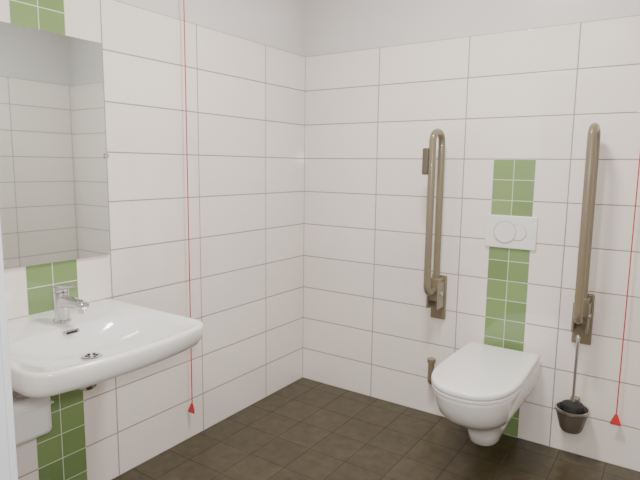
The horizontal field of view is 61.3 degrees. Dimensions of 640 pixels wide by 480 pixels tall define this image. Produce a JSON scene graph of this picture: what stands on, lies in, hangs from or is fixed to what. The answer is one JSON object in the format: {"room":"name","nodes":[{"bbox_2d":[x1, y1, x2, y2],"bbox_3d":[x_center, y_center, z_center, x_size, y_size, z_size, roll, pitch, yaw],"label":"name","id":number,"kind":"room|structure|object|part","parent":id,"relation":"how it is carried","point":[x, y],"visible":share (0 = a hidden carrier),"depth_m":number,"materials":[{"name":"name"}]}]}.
{"room":"public restroom","nodes":[
{"label":"public restroom","id":0,"kind":"room"},
{"bbox_2d":[0,0,304,479],"bbox_3d":[-0.772,-0.364,2.445,0.150,2.750,2.208,6,9,34],"label":"wall","id":1,"kind":"structure","parent":0,"point":[245,59],"depth_m":2.56,"materials":[{"name":"tile"}]},
{"bbox_2d":[0,21,109,269],"bbox_3d":[-1.044,-0.321,1.897,0.014,0.835,0.676,6,9,34],"label":"wall mirror","id":2,"kind":"object","parent":1,"relation":"attached to","point":[54,192],"visible":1,"depth_m":1.98,"materials":[{"name":"clear glass"}]},
{"bbox_2d":[7,299,203,445],"bbox_3d":[-0.798,0.507,1.845,0.622,0.415,0.633,6,9,34],"label":"washbasin","id":3,"kind":"object","parent":1,"relation":"attached to","point":[112,339],"visible":0.96,"depth_m":1.84,"materials":[{"name":"ceramic"}]},
{"bbox_2d":[52,284,88,323],"bbox_3d":[-0.868,0.223,1.880,0.173,0.144,0.060,6,9,34],"label":"mixer tap","id":4,"kind":"object","parent":3,"relation":"on","point":[63,302],"visible":1,"depth_m":1.88,"materials":[{"name":"silver metal"}]},
{"bbox_3d":[-0.889,0.166,1.887,0.114,0.034,0.053,6,9,34],"label":"lever","id":5,"kind":"part","parent":4,"relation":"part of","materials":[{"name":"silver metal"}]},
{"bbox_3d":[-0.856,0.225,1.872,0.143,0.050,0.044,6,9,34],"label":"spout","id":6,"kind":"part","parent":4,"relation":"part of","materials":[{"name":"silver metal"}]},
{"bbox_2d":[7,299,203,396],"bbox_3d":[-0.796,0.367,1.826,0.622,0.132,0.633,6,9,34],"label":"basin","id":7,"kind":"object","parent":3,"relation":"in","point":[113,338],"depth_m":1.80,"materials":[{"name":"ceramic"}]},
{"bbox_2d":[112,378,639,479],"bbox_3d":[-0.420,1.238,1.280,5.000,0.100,4.350,6,9,34],"label":"floor","id":8,"kind":"structure","parent":0,"point":[307,429],"depth_m":2.61,"materials":[{"name":"tile"}]},
{"bbox_2d":[303,0,639,471],"bbox_3d":[0.961,-0.376,2.687,2.750,2.750,0.150,6,9,34],"label":"wall","id":9,"kind":"structure","parent":0,"point":[515,89],"depth_m":2.72,"materials":[{"name":"tile"}]},
{"bbox_2d":[427,357,435,384],"bbox_3d":[0.609,0.715,2.925,0.056,0.161,0.083,6,9,34],"label":"toilet roll holder","id":10,"kind":"object","parent":9,"relation":"attached to","point":[431,361],"visible":0.57,"depth_m":2.89,"materials":[{"name":"metal"}]},
{"bbox_2d":[422,129,446,319],"bbox_3d":[0.590,-0.062,2.770,0.087,0.998,0.195,6,9,34],"label":"grab bar","id":11,"kind":"object","parent":9,"relation":"attached to","point":[435,288],"visible":1,"depth_m":2.75,"materials":[{"name":"metal"}]},
{"bbox_3d":[0.636,0.303,2.894,0.084,0.240,0.016,6,9,34],"label":"wall plate","id":12,"kind":"part","parent":11,"relation":"part of","materials":[{"name":"metal"}]},
{"bbox_2d":[431,342,541,446],"bbox_3d":[0.742,0.756,2.462,0.364,0.388,0.704,6,9,34],"label":"wall-hung toilet","id":13,"kind":"object","parent":9,"relation":"attached to","point":[479,388],"visible":1,"depth_m":2.29,"materials":[{"name":"ceramic"}]},
{"bbox_3d":[0.730,0.581,2.417,0.364,0.029,0.654,6,9,34],"label":"lid","id":14,"kind":"part","parent":13,"relation":"part of","materials":[{"name":"white plastic"}]},
{"bbox_2d":[485,214,537,250],"bbox_3d":[0.933,-0.038,2.647,0.246,0.162,0.018,6,9,34],"label":"flush plate","id":15,"kind":"object","parent":9,"relation":"attached to","point":[501,231],"visible":1,"depth_m":2.64,"materials":[{"name":"white plastic"}]},
{"bbox_2d":[570,395,579,401],"bbox_3d":[1.206,0.786,2.556,0.040,0.090,0.035,6,9,34],"label":"wall bracket","id":16,"kind":"object","parent":9,"relation":"attached to","point":[577,398],"visible":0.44,"depth_m":2.54,"materials":[{"name":"metal"}]},
{"bbox_2d":[556,402,588,433],"bbox_3d":[1.167,0.832,2.506,0.146,0.108,0.146,6,9,34],"label":"cup","id":17,"kind":"object","parent":16,"relation":"attached to","point":[573,425],"visible":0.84,"depth_m":2.46,"materials":[{"name":"metal"}]},
{"bbox_2d":[560,399,584,413],"bbox_3d":[1.168,0.805,2.503,0.104,0.125,0.104,6,9,34],"label":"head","id":18,"kind":"object","parent":17,"relation":"in","point":[576,407],"visible":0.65,"depth_m":2.47},
{"bbox_2d":[571,335,580,401],"bbox_3d":[1.171,0.592,2.475,0.020,0.325,0.023,6,9,34],"label":"handle","id":19,"kind":"object","parent":18,"relation":"on","point":[578,337],"visible":1,"depth_m":2.47,"materials":[{"name":"metal"}]},
{"bbox_2d":[555,401,589,417],"bbox_3d":[1.168,0.782,2.499,0.151,0.012,0.151,6,9,34],"label":"cup rim","id":20,"kind":"object","parent":17,"relation":"attached to","point":[563,412],"depth_m":2.44,"materials":[{"name":"silver metal"}]},
{"bbox_2d":[571,123,600,344],"bbox_3d":[1.175,-0.004,2.380,0.084,1.003,0.193,6,9,34],"label":"grab bar","id":21,"kind":"object","parent":9,"relation":"attached to","point":[583,305],"visible":1,"depth_m":2.33,"materials":[{"name":"metal"}]},
{"bbox_3d":[1.220,0.364,2.505,0.084,0.240,0.016,6,9,34],"label":"wall plate","id":22,"kind":"part","parent":21,"relation":"part of","materials":[{"name":"metal"}]},
{"bbox_3d":[-0.354,-0.129,0.760,2.750,2.750,0.158,6,9,34],"label":"wall","id":23,"kind":"structure","parent":0,"visible":0},
{"bbox_2d":[0,220,17,479],"bbox_3d":[-0.174,0.183,0.672,1.342,2.160,0.180,6,9,34],"label":"trim","id":24,"kind":"structure","parent":23,"relation":"attached to","point":[8,457],"depth_m":1.10,"materials":[{"name":"paint"}]},
{"bbox_3d":[-0.384,-1.586,0.893,5.000,0.100,4.350,6,9,34],"label":"ceiling","id":25,"kind":"structure","parent":0,"visible":0},
{"bbox_2d":[183,0,194,413],"bbox_3d":[-0.612,-0.441,2.482,0.070,2.605,0.070,6,9,34],"label":"pull cord","id":26,"kind":"object","parent":25,"relation":"hanging from","point":[191,409],"visible":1,"depth_m":2.52,"materials":[{"name":"fabric"}]},
{"bbox_2d":[610,154,639,425],"bbox_3d":[1.356,-0.421,2.278,0.070,2.540,0.070,6,9,34],"label":"pull cord","id":27,"kind":"object","parent":25,"relation":"hanging from","point":[615,420],"visible":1,"depth_m":2.38,"materials":[{"name":"red fabric"}]}
]}

